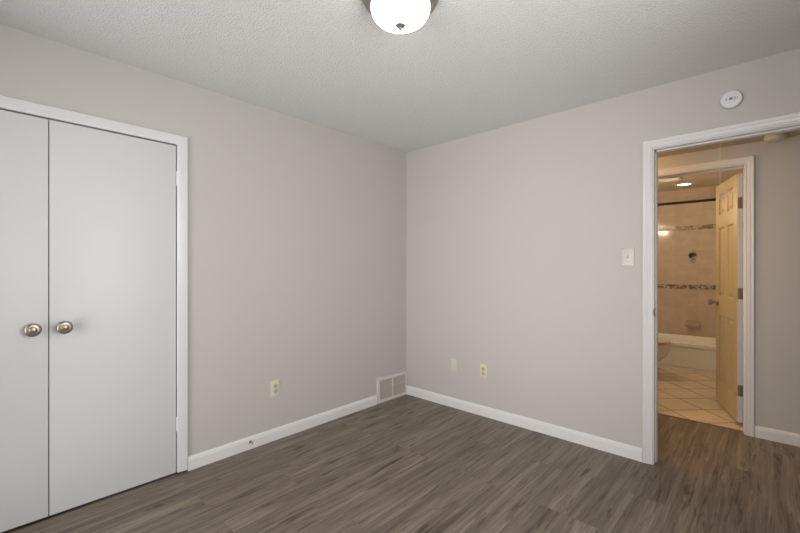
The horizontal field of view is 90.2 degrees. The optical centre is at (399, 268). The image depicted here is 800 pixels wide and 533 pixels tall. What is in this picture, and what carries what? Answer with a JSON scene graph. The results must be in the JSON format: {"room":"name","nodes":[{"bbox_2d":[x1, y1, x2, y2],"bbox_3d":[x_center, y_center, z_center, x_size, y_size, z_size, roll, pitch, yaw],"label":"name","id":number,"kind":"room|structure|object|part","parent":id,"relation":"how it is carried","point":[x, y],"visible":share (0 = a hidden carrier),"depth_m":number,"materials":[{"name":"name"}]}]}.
{"room":"empty bedroom","nodes":[
{"label":"empty bedroom","id":0,"kind":"room"},
{"bbox_2d":[0,24,405,455],"bbox_3d":[-1.132,0.046,2.845,0.120,2.440,3.620,0,0,43],"label":"wall","id":1,"kind":"structure","parent":0,"point":[297,227],"depth_m":2.92,"materials":[{"name":"grey paint"}]},
{"bbox_2d":[0,110,47,532],"bbox_3d":[-1.999,0.252,1.815,0.091,2.034,0.602,0,0,43],"label":"door","id":2,"kind":"structure","parent":1,"relation":"in","point":[23,138],"depth_m":1.97,"materials":[{"name":"grey paint"}]},
{"bbox_3d":[-1.823,0.303,1.978,0.056,0.067,0.067,0,0,43],"label":"knob","id":3,"kind":"part","parent":2,"relation":"part of","materials":[{"name":"silver metal"}]},
{"bbox_2d":[0,95,187,472],"bbox_3d":[-1.836,0.218,2.075,0.135,2.096,1.320,0,0,43],"label":"trim","id":4,"kind":"structure","parent":1,"relation":"attached to","point":[7,103],"depth_m":2.48,"materials":[{"name":"white paint"}]},
{"bbox_2d":[49,120,176,515],"bbox_3d":[-1.586,0.252,2.259,0.091,2.034,0.603,0,0,43],"label":"door","id":5,"kind":"structure","parent":1,"relation":"in","point":[113,419],"depth_m":2.23,"materials":[{"name":"grey paint"}]},
{"bbox_3d":[-1.740,0.303,2.067,0.056,0.067,0.067,0,0,43],"label":"knob","id":6,"kind":"part","parent":5,"relation":"part of","materials":[{"name":"silver metal"}]},
{"bbox_2d":[270,379,278,396],"bbox_3d":[-0.930,0.890,2.968,0.009,0.117,0.072,0,0,43],"label":"wall outlet","id":7,"kind":"object","parent":1,"relation":"attached to","point":[274,385],"visible":1,"depth_m":2.96,"materials":[{"name":"beige plastic"}]},
{"bbox_2d":[187,395,376,470],"bbox_3d":[-0.780,1.233,3.125,0.014,0.100,1.651,0,0,43],"label":"baseboard","id":8,"kind":"structure","parent":1,"relation":"attached to","point":[198,460],"depth_m":2.95,"materials":[{"name":"white paint"}]},
{"bbox_2d":[377,370,406,403],"bbox_3d":[-0.074,1.148,3.878,0.022,0.235,0.402,0,0,43],"label":"air vent","id":9,"kind":"object","parent":1,"relation":"in","point":[392,386],"visible":1,"depth_m":3.87,"materials":[{"name":"white metal"}]},
{"bbox_3d":[-0.137,1.148,3.813,0.010,0.184,0.166,0,0,43],"label":"louver panel","id":10,"kind":"part","parent":9,"relation":"part of","materials":[{"name":"beige metal"}]},
{"bbox_3d":[-0.010,1.148,3.950,0.010,0.184,0.178,0,0,43],"label":"louver panel","id":11,"kind":"part","parent":9,"relation":"part of","materials":[{"name":"beige metal"}]},
{"bbox_2d":[0,0,799,152],"bbox_3d":[-0.042,-1.214,1.668,3.320,0.080,3.620,0,0,43],"label":"ceiling","id":12,"kind":"structure","parent":0,"point":[473,67],"depth_m":2.14,"materials":[{"name":"white paint"}]},
{"bbox_2d":[362,0,438,33],"bbox_3d":[0.002,-1.100,1.720,0.333,0.147,0.333,0,0,43],"label":"ceiling light","id":13,"kind":"object","parent":12,"relation":"attached to","point":[393,16],"visible":1,"depth_m":1.68,"materials":[{"name":"white glass"}]},
{"bbox_2d":[1,367,799,532],"bbox_3d":[1.463,1.316,2.904,5.000,0.100,7.240,0,0,43],"label":"floor","id":14,"kind":"structure","parent":0,"point":[406,463],"depth_m":2.35,"materials":[{"name":"brown wood"}]},
{"bbox_2d":[658,338,670,361],"bbox_3d":[2.865,0.888,4.795,0.666,0.756,0.468,0,0,43],"label":"toilet","id":15,"kind":"object","parent":14,"relation":"on","point":[664,345],"visible":0.16,"depth_m":4.55,"materials":[{"name":"white ceramic"}]},
{"bbox_3d":[2.951,0.841,4.716,0.425,0.022,0.378,0,0,43],"label":"lid","id":16,"kind":"part","parent":15,"relation":"part of","materials":[{"name":"beige"}]},
{"bbox_2d":[658,333,715,374],"bbox_3d":[3.793,1.094,5.162,1.536,0.345,0.750,0,0,43],"label":"bathtub","id":17,"kind":"object","parent":14,"relation":"on","point":[697,354],"visible":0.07,"depth_m":4.93,"materials":[{"name":"white ceramic"}]},
{"bbox_2d":[406,48,799,447],"bbox_3d":[1.678,0.046,2.622,4.300,2.440,0.120,0,0,43],"label":"wall","id":18,"kind":"structure","parent":0,"point":[517,234],"depth_m":3.03,"materials":[{"name":"grey paint"}]},
{"bbox_2d":[450,359,456,372],"bbox_3d":[0.491,0.884,3.639,0.072,0.117,0.007,0,0,43],"label":"blank wall plate","id":19,"kind":"object","parent":18,"relation":"attached to","point":[453,362],"visible":1,"depth_m":3.64,"materials":[{"name":"beige plastic"}]},
{"bbox_2d":[480,364,486,377],"bbox_3d":[0.717,0.880,3.427,0.072,0.117,0.009,0,0,43],"label":"wall outlet","id":20,"kind":"object","parent":18,"relation":"attached to","point":[483,368],"visible":1,"depth_m":3.42,"materials":[{"name":"beige plastic"}]},
{"bbox_2d":[407,385,641,461],"bbox_3d":[0.823,1.225,3.325,2.090,0.090,0.014,0,0,43],"label":"baseboard","id":21,"kind":"structure","parent":18,"relation":"attached to","point":[607,445],"depth_m":3.10,"materials":[{"name":"white paint"}]},
{"bbox_2d":[622,248,633,265],"bbox_3d":[1.525,-0.079,2.670,0.076,0.120,0.018,0,0,43],"label":"light switch","id":22,"kind":"object","parent":18,"relation":"attached to","point":[627,253],"visible":1,"depth_m":2.67,"materials":[{"name":"beige plastic"}]},
{"bbox_2d":[642,112,799,464],"bbox_3d":[1.962,0.216,2.358,0.895,2.100,0.159,0,0,43],"label":"trim","id":23,"kind":"structure","parent":18,"relation":"attached to","point":[650,149],"depth_m":2.58,"materials":[{"name":"white paint"}]},
{"bbox_2d":[720,90,742,108],"bbox_3d":[1.913,-0.978,2.303,0.105,0.105,0.028,0,0,43],"label":"smoke detector","id":24,"kind":"object","parent":18,"relation":"attached to","point":[731,99],"visible":1,"depth_m":2.29,"materials":[{"name":"white plastic"}]},
{"bbox_2d":[658,185,718,337],"bbox_3d":[4.090,0.046,5.481,1.780,2.440,0.127,0,0,43],"label":"wall","id":25,"kind":"structure","parent":0,"point":[686,232],"depth_m":5.52,"materials":[{"name":"beige tile"}]},
{"bbox_2d":[685,319,700,327],"bbox_3d":[3.994,0.751,5.444,0.170,0.110,0.072,0,0,43],"label":"soap dish","id":26,"kind":"object","parent":25,"relation":"attached to","point":[693,323],"visible":1,"depth_m":5.45,"materials":[{"name":"beige ceramic"}]},
{"bbox_2d":[658,169,742,191],"bbox_3d":[3.170,-1.144,4.491,1.540,0.080,2.590,0,0,43],"label":"ceiling","id":27,"kind":"structure","parent":0,"point":[717,178],"depth_m":5.02,"materials":[{"name":"beige paint"}]},
{"bbox_2d":[659,177,681,182],"bbox_3d":[3.321,-1.095,4.904,0.220,0.016,0.200,0,0,43],"label":"exhaust fan","id":28,"kind":"object","parent":27,"relation":"attached to","point":[676,178],"visible":0.83,"depth_m":4.87,"materials":[{"name":"white plastic"}]},
{"bbox_2d":[660,178,678,181],"bbox_3d":[3.321,-1.089,4.904,0.180,0.003,0.170,0,0,43],"label":"grille","id":29,"kind":"object","parent":28,"relation":"attached to","point":[670,179],"depth_m":4.90,"materials":[{"name":"white plastic"}]},
{"bbox_2d":[674,182,694,185],"bbox_3d":[3.714,-1.099,5.208,0.228,0.009,0.228,0,0,43],"label":"recessed light","id":30,"kind":"object","parent":27,"relation":"in","point":[686,183],"visible":1,"depth_m":5.20,"materials":[{"name":"white plastic"}]},
{"bbox_2d":[658,135,799,433],"bbox_3d":[2.522,0.046,3.237,3.900,2.440,0.130,0,0,43],"label":"wall","id":31,"kind":"structure","parent":0,"point":[777,164],"depth_m":2.92,"materials":[{"name":"grey paint"}]},
{"bbox_2d":[658,155,754,436],"bbox_3d":[2.439,0.206,3.314,0.769,2.121,0.169,0,0,43],"label":"trim","id":32,"kind":"structure","parent":31,"relation":"attached to","point":[747,163],"depth_m":3.02,"materials":[{"name":"white paint"}]},
{"bbox_2d":[708,173,742,422],"bbox_3d":[2.863,0.234,3.474,0.185,2.005,0.626,0,0,26],"label":"door","id":33,"kind":"structure","parent":31,"relation":"in","point":[729,210],"depth_m":3.37,"materials":[{"name":"beige paint"}]},
{"bbox_3d":[2.923,0.311,3.726,0.075,0.064,0.064,0,0,26],"label":"knob","id":34,"kind":"part","parent":33,"relation":"part of","materials":[{"name":"silver metal"}]},
{"bbox_2d":[755,425,799,446],"bbox_3d":[3.286,1.223,2.428,1.680,0.086,0.014,0,0,43],"label":"baseboard","id":35,"kind":"structure","parent":31,"relation":"attached to","point":[785,437],"depth_m":2.91,"materials":[{"name":"white paint"}]},
{"bbox_2d":[658,130,799,157],"bbox_3d":[2.172,-0.994,2.859,3.900,0.080,0.900,0,0,43],"label":"ceiling","id":36,"kind":"structure","parent":0,"point":[796,132],"depth_m":3.09,"materials":[{"name":"beige paint"}]},
{"bbox_2d":[763,132,788,142],"bbox_3d":[2.689,-0.932,2.850,0.134,0.043,0.134,0,0,43],"label":"smoke detector","id":37,"kind":"object","parent":36,"relation":"attached to","point":[778,137],"visible":0.98,"depth_m":2.82,"materials":[{"name":"beige plastic"}]},
{"bbox_3d":[2.562,0.046,5.057,0.120,2.440,2.590,0,0,43],"label":"wall","id":38,"kind":"structure","parent":0,"visible":0},
{"bbox_2d":[658,198,715,205],"bbox_3d":[3.541,-0.819,4.891,1.540,0.060,0.060,0,0,43],"label":"shower rod","id":39,"kind":"object","parent":38,"relation":"attached to","point":[710,199],"visible":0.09,"depth_m":4.88,"materials":[{"name":"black metal"}]}
]}

